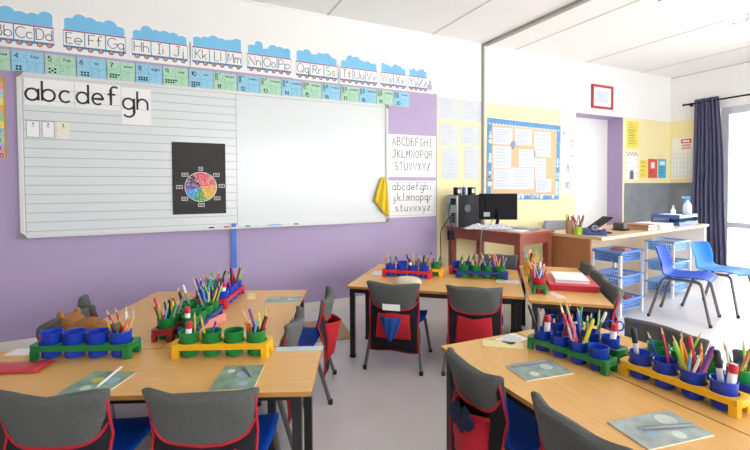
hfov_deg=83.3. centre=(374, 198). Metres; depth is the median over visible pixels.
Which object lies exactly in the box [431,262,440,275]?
pen cup
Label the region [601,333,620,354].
pen cup
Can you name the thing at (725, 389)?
pen cup
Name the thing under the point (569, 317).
pencil
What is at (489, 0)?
trim
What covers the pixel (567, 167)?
paper sheet
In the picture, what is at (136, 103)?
sheet
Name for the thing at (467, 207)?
vent
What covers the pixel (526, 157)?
paper
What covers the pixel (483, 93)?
trim
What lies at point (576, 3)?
trim
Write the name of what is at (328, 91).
card
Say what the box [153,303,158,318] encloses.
pencil
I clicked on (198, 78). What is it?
card
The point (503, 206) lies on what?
monitor
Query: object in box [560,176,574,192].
paper sheet
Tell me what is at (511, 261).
hood
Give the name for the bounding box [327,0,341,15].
trim
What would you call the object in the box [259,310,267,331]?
pencil
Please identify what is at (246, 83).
card
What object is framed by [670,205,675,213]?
bottle
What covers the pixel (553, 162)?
noticeboard
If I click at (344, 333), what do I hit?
floor mat
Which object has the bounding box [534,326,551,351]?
pen cup
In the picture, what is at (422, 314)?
chair
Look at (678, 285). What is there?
basket
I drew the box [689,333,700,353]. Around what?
pencil
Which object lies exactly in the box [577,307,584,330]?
pencil
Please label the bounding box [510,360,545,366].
pen
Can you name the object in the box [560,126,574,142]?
paper sheet
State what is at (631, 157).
poster
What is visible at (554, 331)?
pencil
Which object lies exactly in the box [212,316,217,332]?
pencil
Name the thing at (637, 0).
trim
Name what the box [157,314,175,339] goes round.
pen cup
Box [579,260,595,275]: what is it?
bag
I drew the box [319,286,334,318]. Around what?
hood
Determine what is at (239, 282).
pen cup
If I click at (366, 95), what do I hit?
card
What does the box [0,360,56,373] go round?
folder
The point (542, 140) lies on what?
paper
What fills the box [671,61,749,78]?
trim
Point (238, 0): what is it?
trim
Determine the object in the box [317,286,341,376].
bag
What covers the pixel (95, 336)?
pen cup
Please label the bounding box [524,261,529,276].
pot rack
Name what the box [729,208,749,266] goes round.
ground
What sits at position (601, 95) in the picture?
picture frame
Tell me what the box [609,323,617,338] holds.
glue stick
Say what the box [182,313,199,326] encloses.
pen cup
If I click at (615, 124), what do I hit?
trim
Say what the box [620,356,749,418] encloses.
pot rack
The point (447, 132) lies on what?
paper sheet
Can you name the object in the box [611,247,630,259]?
pack
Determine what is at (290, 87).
card
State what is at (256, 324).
pencil
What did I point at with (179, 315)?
pen cup
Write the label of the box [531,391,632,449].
bag
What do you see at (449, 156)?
paper sheet
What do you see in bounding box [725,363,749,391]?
pen cup
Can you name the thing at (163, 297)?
pencil
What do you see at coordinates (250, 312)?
pencil
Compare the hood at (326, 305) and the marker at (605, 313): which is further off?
the hood at (326, 305)
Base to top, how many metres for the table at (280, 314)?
0.554 m
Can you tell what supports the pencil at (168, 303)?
in the pen cup at (166, 323)
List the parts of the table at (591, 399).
leg, paper strip, paper strip, frame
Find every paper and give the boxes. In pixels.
[493,127,512,144]
[493,146,510,168]
[493,169,510,188]
[508,229,528,231]
[511,167,533,188]
[515,128,531,145]
[519,149,534,166]
[534,131,550,156]
[535,158,545,179]
[536,179,551,191]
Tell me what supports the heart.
attached to the noticeboard
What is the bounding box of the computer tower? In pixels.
[447,195,480,227]
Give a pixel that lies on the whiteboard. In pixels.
(304, 161)
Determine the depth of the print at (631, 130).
6.19 m
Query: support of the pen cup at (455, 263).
in the pot rack at (451, 268)
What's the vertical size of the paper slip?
0.040 m
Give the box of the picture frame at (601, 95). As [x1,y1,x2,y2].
[591,84,613,109]
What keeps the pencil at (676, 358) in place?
in the pen cup at (661, 367)
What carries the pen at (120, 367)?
on the leaflet at (90, 382)
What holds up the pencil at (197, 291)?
in the pen cup at (209, 306)
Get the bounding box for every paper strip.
[247,293,255,299]
[370,271,381,274]
[547,292,565,297]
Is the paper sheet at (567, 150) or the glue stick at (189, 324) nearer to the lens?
the glue stick at (189, 324)
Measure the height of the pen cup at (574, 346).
0.085 m
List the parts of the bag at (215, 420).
panel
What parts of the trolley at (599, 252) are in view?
post, post, post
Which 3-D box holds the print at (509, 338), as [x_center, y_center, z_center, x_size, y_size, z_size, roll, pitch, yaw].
[0.612,0.635,1.902,0.100,0.001,0.062,-1,2,-36]
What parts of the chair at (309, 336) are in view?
leg, leg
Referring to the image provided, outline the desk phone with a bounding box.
[587,216,612,233]
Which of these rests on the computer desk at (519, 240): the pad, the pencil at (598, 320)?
the pad
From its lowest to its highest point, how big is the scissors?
0.125 m
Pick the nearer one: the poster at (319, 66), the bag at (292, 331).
the bag at (292, 331)
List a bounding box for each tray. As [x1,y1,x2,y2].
[183,224,315,230]
[651,212,697,225]
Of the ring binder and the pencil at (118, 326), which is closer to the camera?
the pencil at (118, 326)
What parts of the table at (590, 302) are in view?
leg, leg, frame, leg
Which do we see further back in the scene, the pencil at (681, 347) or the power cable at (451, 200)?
the power cable at (451, 200)
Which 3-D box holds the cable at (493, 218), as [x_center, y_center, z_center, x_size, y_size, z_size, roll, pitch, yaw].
[1.059,0.618,4.431,0.332,0.810,0.470,-1,2,-26]
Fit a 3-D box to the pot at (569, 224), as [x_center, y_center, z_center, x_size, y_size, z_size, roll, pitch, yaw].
[1.919,0.286,4.153,0.076,0.125,0.076,-1,2,-26]
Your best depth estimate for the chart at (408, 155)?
4.56 m
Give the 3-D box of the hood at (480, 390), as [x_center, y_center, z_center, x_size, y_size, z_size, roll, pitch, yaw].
[0.344,0.657,1.510,0.094,0.155,0.316,-1,2,-23]
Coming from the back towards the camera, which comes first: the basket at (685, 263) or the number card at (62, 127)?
the basket at (685, 263)
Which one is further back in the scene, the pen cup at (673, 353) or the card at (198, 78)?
the card at (198, 78)
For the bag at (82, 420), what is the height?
0.464 m
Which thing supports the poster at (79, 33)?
attached to the wall at (40, 278)
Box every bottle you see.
[462,183,465,194]
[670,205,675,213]
[682,196,691,213]
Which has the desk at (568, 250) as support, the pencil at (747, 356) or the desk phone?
the desk phone
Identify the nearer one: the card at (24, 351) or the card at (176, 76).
the card at (24, 351)
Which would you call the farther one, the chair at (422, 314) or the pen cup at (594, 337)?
the chair at (422, 314)
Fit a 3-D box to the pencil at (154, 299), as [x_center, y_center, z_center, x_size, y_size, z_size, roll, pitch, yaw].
[-0.987,0.547,1.954,0.069,0.176,0.012,-1,2,-15]
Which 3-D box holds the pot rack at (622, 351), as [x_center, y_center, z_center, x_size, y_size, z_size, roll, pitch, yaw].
[0.880,0.613,1.791,0.080,0.051,0.349,-1,2,-33]
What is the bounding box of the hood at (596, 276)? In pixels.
[589,269,607,290]
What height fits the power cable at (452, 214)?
0.854 m
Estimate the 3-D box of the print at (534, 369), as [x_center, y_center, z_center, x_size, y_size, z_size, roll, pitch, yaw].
[0.609,0.641,1.588,0.132,0.001,0.074,-1,2,-38]
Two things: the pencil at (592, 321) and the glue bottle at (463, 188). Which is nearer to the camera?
the pencil at (592, 321)
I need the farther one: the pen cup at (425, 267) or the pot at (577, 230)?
the pot at (577, 230)
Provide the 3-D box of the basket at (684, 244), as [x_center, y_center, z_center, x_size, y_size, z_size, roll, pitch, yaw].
[3.278,0.518,4.719,0.450,0.102,0.290,-1,2,-33]
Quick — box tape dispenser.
[583,225,606,235]
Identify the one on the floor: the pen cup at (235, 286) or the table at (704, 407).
the table at (704, 407)
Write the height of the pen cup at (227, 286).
0.096 m
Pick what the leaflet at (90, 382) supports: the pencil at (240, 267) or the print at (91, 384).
the print at (91, 384)
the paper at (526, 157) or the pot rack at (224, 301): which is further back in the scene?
the paper at (526, 157)
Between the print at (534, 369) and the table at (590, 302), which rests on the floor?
the table at (590, 302)
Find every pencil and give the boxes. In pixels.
[106,309,116,332]
[110,319,113,333]
[115,307,122,332]
[116,317,119,333]
[122,314,129,332]
[125,307,127,330]
[126,315,134,331]
[153,298,163,318]
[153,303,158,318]
[158,303,160,318]
[163,297,168,318]
[164,303,168,318]
[168,299,170,313]
[169,304,176,318]
[177,297,183,312]
[182,285,189,302]
[194,312,195,331]
[197,291,203,306]
[200,315,204,332]
[202,289,206,301]
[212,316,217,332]
[235,267,240,283]
[242,309,252,332]
[248,308,256,332]
[254,315,258,332]
[257,312,261,331]
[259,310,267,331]
[262,312,268,330]
[528,305,537,329]
[537,308,540,330]
[553,318,555,335]
[555,304,562,322]
[561,320,569,336]
[562,313,572,338]
[565,300,570,315]
[567,322,572,340]
[568,316,577,342]
[573,324,575,341]
[576,311,582,342]
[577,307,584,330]
[578,325,584,342]
[582,320,593,342]
[584,315,587,336]
[596,309,599,329]
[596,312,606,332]
[647,331,659,361]
[661,327,669,363]
[673,341,682,368]
[674,335,682,363]
[680,341,685,369]
[681,341,692,371]
[687,350,691,371]
[688,336,697,372]
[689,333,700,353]
[692,352,701,372]
[697,346,714,372]
[699,342,702,367]
[702,349,714,372]
[725,344,729,364]
[739,348,749,371]
[742,340,747,371]
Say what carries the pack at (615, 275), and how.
in the trolley at (599, 252)
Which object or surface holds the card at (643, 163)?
attached to the wall at (40, 278)
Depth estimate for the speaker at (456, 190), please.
4.52 m
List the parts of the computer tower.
plate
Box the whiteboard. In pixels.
[15,71,388,238]
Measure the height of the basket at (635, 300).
0.102 m
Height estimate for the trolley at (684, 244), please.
0.594 m
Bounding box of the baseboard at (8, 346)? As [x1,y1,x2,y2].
[0,295,364,351]
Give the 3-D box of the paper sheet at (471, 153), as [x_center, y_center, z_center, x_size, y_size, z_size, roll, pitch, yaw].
[1.131,-0.407,4.919,0.212,0.372,0.002,-1,2,-26]
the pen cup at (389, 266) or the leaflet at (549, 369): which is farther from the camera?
the pen cup at (389, 266)
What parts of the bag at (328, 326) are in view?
panel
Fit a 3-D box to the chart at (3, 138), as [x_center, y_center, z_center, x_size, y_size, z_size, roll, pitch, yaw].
[-2.767,-0.577,3.016,0.200,0.583,0.003,-1,2,-26]
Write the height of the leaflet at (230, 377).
0.004 m
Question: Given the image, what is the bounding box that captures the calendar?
[672,136,692,178]
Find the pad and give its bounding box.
[511,226,539,230]
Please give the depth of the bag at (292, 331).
1.95 m
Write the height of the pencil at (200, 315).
0.172 m
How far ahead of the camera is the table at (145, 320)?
2.29 m
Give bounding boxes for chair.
[46,329,115,417]
[111,415,151,449]
[257,291,336,406]
[258,413,280,449]
[277,312,303,449]
[363,310,431,375]
[441,315,502,375]
[503,396,540,449]
[542,220,568,249]
[543,309,594,325]
[550,309,612,327]
[600,279,623,311]
[647,245,720,327]
[681,241,749,318]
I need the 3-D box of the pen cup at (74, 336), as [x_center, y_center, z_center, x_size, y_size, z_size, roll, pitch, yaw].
[-1.237,0.598,1.739,0.084,0.101,0.084,-1,2,-26]
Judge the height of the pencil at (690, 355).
0.161 m
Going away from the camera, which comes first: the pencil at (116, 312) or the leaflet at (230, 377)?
the leaflet at (230, 377)
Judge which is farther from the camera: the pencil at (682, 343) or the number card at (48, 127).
the number card at (48, 127)
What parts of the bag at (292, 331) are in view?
panel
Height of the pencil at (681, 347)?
0.178 m
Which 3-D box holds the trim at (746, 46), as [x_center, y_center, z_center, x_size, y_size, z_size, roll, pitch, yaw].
[5.376,-1.787,3.287,0.016,0.004,6.600,-1,2,-26]
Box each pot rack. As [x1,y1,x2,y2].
[29,337,140,360]
[151,321,181,342]
[171,336,272,358]
[177,305,222,337]
[193,293,214,303]
[219,284,244,309]
[382,267,431,278]
[395,265,443,276]
[449,265,494,273]
[456,268,508,279]
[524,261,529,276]
[527,333,617,375]
[528,273,546,294]
[551,331,627,363]
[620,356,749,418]
[642,347,749,394]
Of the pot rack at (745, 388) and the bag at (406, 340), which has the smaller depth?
the pot rack at (745, 388)
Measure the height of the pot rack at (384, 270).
0.056 m
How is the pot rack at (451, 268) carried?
on the table at (513, 274)
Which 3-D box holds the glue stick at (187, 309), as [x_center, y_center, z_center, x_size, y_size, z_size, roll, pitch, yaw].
[-0.864,0.568,1.942,0.025,0.140,0.040,-1,2,-27]
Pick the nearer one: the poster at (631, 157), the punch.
the punch
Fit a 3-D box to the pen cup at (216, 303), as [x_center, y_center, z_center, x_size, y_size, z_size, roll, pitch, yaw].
[-0.863,0.586,2.224,0.080,0.096,0.080,-1,2,-26]
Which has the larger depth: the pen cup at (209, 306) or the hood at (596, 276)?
the hood at (596, 276)
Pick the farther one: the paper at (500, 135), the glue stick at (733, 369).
the paper at (500, 135)
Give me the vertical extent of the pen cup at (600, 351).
0.085 m
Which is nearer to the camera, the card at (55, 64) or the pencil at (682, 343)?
the pencil at (682, 343)
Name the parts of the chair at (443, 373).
leg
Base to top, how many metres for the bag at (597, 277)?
0.463 m
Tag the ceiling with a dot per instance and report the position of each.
(641, 22)
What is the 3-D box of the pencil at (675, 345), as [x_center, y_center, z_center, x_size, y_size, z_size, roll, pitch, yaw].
[1.017,0.554,1.395,0.065,0.166,0.012,0,1,-3]
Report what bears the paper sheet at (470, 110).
attached to the wall at (40, 278)
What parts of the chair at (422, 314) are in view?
leg, leg, leg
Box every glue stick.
[184,306,189,317]
[185,321,192,333]
[221,282,226,290]
[544,315,550,331]
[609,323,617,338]
[726,363,738,383]
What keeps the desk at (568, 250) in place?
on the floor
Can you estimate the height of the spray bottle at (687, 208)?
0.245 m
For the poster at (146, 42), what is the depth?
3.48 m
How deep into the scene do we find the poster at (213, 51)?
3.68 m
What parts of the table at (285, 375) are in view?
leg, frame, leg, paper strip, leg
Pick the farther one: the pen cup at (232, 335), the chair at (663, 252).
the chair at (663, 252)
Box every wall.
[0,0,670,341]
[670,62,749,182]
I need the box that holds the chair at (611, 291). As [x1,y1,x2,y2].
[600,279,623,311]
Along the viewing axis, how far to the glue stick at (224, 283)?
2.42 m
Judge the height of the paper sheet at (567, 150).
0.213 m
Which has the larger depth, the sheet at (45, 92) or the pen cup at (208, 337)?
the sheet at (45, 92)
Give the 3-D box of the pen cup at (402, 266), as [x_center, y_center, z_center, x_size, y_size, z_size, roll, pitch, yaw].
[0.204,0.554,3.249,0.079,0.095,0.079,-1,2,-26]
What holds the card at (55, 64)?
attached to the wall at (40, 278)
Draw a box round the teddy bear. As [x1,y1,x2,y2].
[56,307,122,330]
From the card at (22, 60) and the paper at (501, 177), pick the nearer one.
the card at (22, 60)
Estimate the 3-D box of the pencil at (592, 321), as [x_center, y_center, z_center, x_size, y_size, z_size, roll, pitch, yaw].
[0.807,0.549,1.624,0.065,0.165,0.012,1,2,31]
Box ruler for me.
[232,223,236,267]
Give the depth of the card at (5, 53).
3.05 m
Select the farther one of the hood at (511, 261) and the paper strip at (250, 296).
the hood at (511, 261)
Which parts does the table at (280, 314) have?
pink strip, leg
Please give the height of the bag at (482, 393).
0.462 m
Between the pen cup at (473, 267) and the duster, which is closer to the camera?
the pen cup at (473, 267)
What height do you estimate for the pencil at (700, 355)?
0.150 m
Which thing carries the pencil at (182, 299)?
in the pen cup at (179, 315)
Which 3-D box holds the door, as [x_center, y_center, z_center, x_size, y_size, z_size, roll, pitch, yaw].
[3.050,-0.066,6.127,0.976,2.183,0.089,-1,2,-26]
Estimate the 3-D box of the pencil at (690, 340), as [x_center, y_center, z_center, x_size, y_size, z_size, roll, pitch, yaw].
[1.061,0.553,1.397,0.012,0.171,0.067,0,1,6]
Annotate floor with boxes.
[113,271,749,449]
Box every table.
[0,346,323,449]
[104,291,195,348]
[161,290,306,449]
[346,274,524,357]
[365,264,519,332]
[441,332,749,449]
[517,321,749,435]
[519,265,613,329]
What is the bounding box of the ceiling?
[248,0,749,77]
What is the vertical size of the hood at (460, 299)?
0.178 m
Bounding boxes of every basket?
[592,246,643,262]
[597,268,643,286]
[617,292,643,310]
[644,237,691,251]
[644,257,690,270]
[644,275,688,292]
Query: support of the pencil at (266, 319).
in the pen cup at (258, 337)
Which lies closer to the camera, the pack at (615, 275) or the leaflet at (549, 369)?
the leaflet at (549, 369)
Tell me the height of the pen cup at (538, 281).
0.095 m
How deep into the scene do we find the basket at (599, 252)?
3.99 m
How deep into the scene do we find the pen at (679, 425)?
1.19 m
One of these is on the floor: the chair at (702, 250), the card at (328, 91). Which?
the chair at (702, 250)
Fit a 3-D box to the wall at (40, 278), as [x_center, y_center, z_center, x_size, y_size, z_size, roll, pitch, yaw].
[-0.141,-0.353,4.470,10.470,2.875,0.300,-1,2,-26]
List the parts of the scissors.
handle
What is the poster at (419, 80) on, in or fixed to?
attached to the wall at (40, 278)
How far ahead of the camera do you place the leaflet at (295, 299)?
2.58 m
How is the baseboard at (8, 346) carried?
attached to the wall at (40, 278)
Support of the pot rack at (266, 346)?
on the table at (285, 375)
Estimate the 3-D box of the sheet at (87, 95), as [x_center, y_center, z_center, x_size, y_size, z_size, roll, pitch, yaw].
[-2.153,-0.790,3.281,0.299,0.193,0.002,-1,2,-26]
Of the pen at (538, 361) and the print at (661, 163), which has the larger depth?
the print at (661, 163)
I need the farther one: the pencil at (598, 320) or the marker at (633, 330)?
the pencil at (598, 320)
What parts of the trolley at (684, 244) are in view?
post, post, post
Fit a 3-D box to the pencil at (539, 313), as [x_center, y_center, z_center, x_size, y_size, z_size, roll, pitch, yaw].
[0.684,0.537,1.762,0.009,0.178,0.066,0,2,15]
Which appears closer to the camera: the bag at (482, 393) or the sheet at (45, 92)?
the bag at (482, 393)
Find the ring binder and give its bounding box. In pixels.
[545,273,599,292]
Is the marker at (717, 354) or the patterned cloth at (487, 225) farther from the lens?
the patterned cloth at (487, 225)
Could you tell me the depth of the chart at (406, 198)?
4.57 m
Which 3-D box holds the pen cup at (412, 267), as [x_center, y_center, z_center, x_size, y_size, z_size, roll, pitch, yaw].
[0.288,0.555,3.225,0.079,0.095,0.079,-1,2,-26]
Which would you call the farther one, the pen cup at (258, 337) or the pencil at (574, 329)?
the pen cup at (258, 337)
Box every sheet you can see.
[24,78,73,106]
[75,82,120,109]
[121,87,150,125]
[438,97,457,119]
[439,123,456,145]
[442,148,457,178]
[460,99,480,121]
[461,126,479,144]
[465,147,478,178]
[560,112,574,126]
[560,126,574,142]
[560,143,574,159]
[560,160,574,175]
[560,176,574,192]
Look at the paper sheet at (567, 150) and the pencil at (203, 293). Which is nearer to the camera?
the pencil at (203, 293)
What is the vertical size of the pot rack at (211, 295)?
0.057 m
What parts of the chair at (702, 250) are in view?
leg, leg, leg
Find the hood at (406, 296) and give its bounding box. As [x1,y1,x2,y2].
[366,280,419,308]
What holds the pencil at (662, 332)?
in the pen cup at (661, 367)
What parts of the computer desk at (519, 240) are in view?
leg, leg, leg, leg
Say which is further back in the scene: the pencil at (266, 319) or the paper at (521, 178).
the paper at (521, 178)
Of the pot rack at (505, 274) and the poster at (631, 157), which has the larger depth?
the poster at (631, 157)
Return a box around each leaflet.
[57,371,135,394]
[209,365,264,390]
[264,296,301,302]
[506,360,573,381]
[607,410,713,449]
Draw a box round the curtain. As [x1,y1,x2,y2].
[691,96,726,265]
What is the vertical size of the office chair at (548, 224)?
0.774 m
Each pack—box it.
[604,250,625,261]
[608,275,632,285]
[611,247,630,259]
[623,294,631,306]
[654,281,674,290]
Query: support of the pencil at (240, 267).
in the pen cup at (235, 286)
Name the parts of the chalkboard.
panel, panel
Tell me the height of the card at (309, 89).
0.166 m
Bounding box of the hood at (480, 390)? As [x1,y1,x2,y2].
[447,347,505,409]
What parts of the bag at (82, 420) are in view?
panel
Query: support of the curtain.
hanging from the curtain rod
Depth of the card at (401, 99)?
4.49 m
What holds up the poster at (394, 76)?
attached to the wall at (40, 278)
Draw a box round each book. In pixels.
[551,271,589,283]
[626,222,656,227]
[628,227,657,230]
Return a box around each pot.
[566,221,573,233]
[574,226,582,234]
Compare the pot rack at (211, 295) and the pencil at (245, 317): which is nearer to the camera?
the pencil at (245, 317)
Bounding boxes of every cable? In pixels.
[440,214,452,260]
[448,200,453,264]
[479,218,493,253]
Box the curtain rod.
[682,94,749,106]
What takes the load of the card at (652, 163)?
attached to the wall at (40, 278)
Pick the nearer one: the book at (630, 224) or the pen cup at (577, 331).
the pen cup at (577, 331)
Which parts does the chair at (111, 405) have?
leg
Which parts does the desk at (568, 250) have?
panel, panel, panel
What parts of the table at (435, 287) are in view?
leg, leg, frame, paper strip, leg, leg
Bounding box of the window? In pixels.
[721,104,749,267]
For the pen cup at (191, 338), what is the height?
0.099 m
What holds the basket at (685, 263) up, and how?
on the trolley at (684, 244)
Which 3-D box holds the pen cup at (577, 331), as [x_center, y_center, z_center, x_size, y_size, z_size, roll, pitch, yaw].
[0.858,0.593,1.824,0.071,0.085,0.071,-1,2,-26]
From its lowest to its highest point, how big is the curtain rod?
0.050 m
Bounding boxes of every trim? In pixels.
[238,0,670,78]
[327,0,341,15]
[432,0,490,34]
[481,43,485,253]
[483,0,590,46]
[515,0,639,49]
[575,112,622,224]
[585,13,749,62]
[641,46,748,72]
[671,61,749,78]
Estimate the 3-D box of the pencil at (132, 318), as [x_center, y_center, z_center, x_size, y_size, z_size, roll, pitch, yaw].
[-1.024,0.561,1.740,0.059,0.146,0.012,-2,2,-43]
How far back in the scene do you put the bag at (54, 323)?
2.00 m
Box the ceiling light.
[658,0,748,24]
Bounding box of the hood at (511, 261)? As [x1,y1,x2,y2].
[478,254,517,269]
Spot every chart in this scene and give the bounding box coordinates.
[0,77,6,157]
[388,134,435,176]
[388,181,435,217]
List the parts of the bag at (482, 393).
panel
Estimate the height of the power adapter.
0.100 m
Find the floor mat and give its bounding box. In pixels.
[304,321,349,342]
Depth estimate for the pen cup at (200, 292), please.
2.43 m
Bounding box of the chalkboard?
[624,183,691,222]
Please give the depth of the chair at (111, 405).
1.90 m
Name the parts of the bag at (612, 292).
panel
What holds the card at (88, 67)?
attached to the wall at (40, 278)
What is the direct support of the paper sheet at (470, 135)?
attached to the wall at (40, 278)
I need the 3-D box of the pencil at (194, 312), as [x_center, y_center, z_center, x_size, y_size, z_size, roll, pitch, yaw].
[-0.754,0.558,1.768,0.009,0.151,0.057,-1,2,-23]
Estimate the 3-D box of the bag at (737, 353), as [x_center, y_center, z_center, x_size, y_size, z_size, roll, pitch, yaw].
[1.450,0.805,1.467,0.099,0.463,0.349,-1,2,-23]
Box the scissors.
[605,320,623,330]
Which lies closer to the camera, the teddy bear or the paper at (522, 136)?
the teddy bear
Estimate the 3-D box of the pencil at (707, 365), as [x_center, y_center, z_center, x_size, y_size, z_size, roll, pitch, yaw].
[1.054,0.558,1.353,0.063,0.158,0.012,0,2,14]
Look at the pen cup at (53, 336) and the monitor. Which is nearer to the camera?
the pen cup at (53, 336)
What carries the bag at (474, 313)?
hanging from the chair at (443, 373)
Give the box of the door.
[575,117,607,227]
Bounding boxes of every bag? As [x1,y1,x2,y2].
[0,388,114,449]
[35,307,89,340]
[77,294,98,316]
[141,387,258,449]
[282,305,304,424]
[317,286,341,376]
[366,280,419,353]
[446,284,502,344]
[447,347,508,449]
[478,254,517,303]
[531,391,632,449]
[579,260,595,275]
[589,269,607,317]
[600,279,623,332]
[624,317,709,359]
[732,349,749,366]
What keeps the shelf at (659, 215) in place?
attached to the tray at (658, 215)
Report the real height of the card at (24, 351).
0.003 m
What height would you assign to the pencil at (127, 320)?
0.167 m
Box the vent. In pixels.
[464,204,470,212]
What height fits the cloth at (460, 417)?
0.103 m
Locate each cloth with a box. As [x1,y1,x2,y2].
[379,316,401,341]
[394,276,421,284]
[448,400,473,432]
[464,223,512,228]
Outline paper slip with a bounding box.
[382,304,399,310]
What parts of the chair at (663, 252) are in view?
leg, leg, seat rail, leg, leg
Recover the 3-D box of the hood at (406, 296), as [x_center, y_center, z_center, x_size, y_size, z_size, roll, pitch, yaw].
[0.115,0.639,2.753,0.361,0.183,0.100,0,2,16]
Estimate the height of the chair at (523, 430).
0.560 m
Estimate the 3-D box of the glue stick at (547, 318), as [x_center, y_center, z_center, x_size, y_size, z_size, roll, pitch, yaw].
[0.725,0.565,1.778,0.025,0.140,0.040,1,2,43]
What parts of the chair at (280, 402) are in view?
leg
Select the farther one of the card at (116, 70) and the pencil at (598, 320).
the card at (116, 70)
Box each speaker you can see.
[453,187,460,194]
[468,187,475,194]
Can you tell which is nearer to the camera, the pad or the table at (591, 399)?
the table at (591, 399)
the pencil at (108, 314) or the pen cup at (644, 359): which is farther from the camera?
the pencil at (108, 314)
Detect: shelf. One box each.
[651,212,697,218]
[651,219,697,225]
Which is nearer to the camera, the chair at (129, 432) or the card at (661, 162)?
the chair at (129, 432)
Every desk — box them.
[446,226,554,281]
[552,221,708,284]
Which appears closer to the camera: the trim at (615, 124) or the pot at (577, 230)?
the pot at (577, 230)
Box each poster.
[0,3,57,50]
[59,12,128,58]
[128,24,190,65]
[172,142,225,214]
[189,34,244,71]
[244,39,293,76]
[293,48,339,83]
[338,54,378,87]
[378,61,407,90]
[407,67,433,93]
[625,150,637,179]
[627,121,637,147]
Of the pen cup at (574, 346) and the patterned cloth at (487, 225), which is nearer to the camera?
the pen cup at (574, 346)
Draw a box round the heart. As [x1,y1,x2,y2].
[510,141,515,149]
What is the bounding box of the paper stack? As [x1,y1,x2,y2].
[634,222,672,228]
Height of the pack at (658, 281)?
0.070 m
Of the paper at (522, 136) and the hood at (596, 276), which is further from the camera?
the paper at (522, 136)
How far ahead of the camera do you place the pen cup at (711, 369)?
1.43 m
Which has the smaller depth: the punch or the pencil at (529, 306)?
the pencil at (529, 306)
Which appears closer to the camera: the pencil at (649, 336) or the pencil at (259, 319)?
the pencil at (649, 336)
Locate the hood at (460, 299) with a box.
[446,284,502,313]
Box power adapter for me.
[447,230,453,239]
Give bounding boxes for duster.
[374,177,388,216]
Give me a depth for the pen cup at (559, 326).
1.86 m
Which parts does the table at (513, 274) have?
leg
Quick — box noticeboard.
[486,118,559,199]
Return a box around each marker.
[631,327,638,354]
[713,349,723,382]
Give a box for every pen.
[96,366,122,387]
[243,365,251,376]
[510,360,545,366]
[638,423,694,429]
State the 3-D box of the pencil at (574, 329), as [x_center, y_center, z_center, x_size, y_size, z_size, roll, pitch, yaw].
[0.774,0.557,1.639,0.009,0.158,0.059,0,2,21]
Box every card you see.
[0,48,11,71]
[4,348,40,355]
[10,49,44,73]
[26,120,39,137]
[42,121,54,137]
[44,52,76,76]
[57,122,68,138]
[76,56,107,78]
[107,59,135,81]
[135,62,163,84]
[162,65,188,86]
[188,68,213,88]
[213,71,237,90]
[237,74,258,92]
[259,76,281,94]
[281,78,301,96]
[302,81,320,98]
[321,83,340,100]
[341,85,358,101]
[359,87,376,103]
[376,89,393,105]
[393,91,409,107]
[640,160,646,177]
[648,159,656,177]
[658,159,665,177]
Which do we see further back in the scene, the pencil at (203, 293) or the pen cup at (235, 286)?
the pen cup at (235, 286)
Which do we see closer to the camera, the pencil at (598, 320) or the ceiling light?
the pencil at (598, 320)
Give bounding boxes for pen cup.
[39,328,63,358]
[62,328,86,358]
[86,327,109,357]
[109,327,131,357]
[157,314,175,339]
[175,309,183,332]
[177,304,190,314]
[178,327,199,356]
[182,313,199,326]
[183,299,197,308]
[190,308,206,320]
[195,288,208,304]
[197,303,212,314]
[201,284,214,293]
[201,327,221,356]
[203,298,218,316]
[215,288,228,304]
[220,285,232,302]
[223,327,243,356]
[226,282,237,298]
[230,279,241,295]
[246,326,265,355]
[385,263,394,275]
[396,263,405,276]
[408,264,417,276]
[419,264,428,277]
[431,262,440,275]
[452,260,461,273]
[459,263,468,276]
[471,264,480,277]
[482,264,492,278]
[494,265,504,278]
[533,276,544,292]
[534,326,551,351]
[550,318,564,331]
[551,331,568,357]
[566,323,581,336]
[569,337,588,363]
[583,328,600,347]
[589,343,609,370]
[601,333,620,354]
[629,348,652,379]
[647,340,669,355]
[653,355,678,389]
[670,347,695,370]
[679,364,707,399]
[696,354,723,380]
[709,373,739,411]
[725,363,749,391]
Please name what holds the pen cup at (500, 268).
in the pot rack at (505, 274)
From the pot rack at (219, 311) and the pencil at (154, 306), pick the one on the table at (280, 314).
the pot rack at (219, 311)
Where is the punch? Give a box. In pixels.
[611,222,629,230]
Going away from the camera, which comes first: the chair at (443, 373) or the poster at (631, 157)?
the chair at (443, 373)
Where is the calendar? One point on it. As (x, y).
(682, 148)
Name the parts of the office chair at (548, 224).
backrest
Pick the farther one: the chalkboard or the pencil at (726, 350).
the chalkboard
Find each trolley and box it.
[592,246,643,317]
[644,237,691,297]
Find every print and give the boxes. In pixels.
[79,377,120,389]
[227,369,248,385]
[498,335,520,342]
[529,364,552,375]
[628,127,635,143]
[643,414,686,438]
[659,161,664,172]
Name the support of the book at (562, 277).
on the ring binder
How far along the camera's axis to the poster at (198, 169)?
3.61 m
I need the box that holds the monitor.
[479,193,516,223]
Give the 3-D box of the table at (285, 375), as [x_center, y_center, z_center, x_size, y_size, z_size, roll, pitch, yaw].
[-0.896,0.907,1.615,1.365,0.513,0.410,0,1,-2]
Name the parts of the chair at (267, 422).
leg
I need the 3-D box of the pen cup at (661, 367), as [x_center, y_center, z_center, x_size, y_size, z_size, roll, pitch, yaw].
[0.998,0.600,1.450,0.074,0.089,0.074,-1,2,-26]
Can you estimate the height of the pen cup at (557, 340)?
0.085 m
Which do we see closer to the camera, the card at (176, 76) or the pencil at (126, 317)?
the pencil at (126, 317)
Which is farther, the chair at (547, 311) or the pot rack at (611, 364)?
the chair at (547, 311)
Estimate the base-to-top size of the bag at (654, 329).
0.461 m
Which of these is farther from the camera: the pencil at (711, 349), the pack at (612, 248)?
the pack at (612, 248)
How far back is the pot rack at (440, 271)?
3.25 m

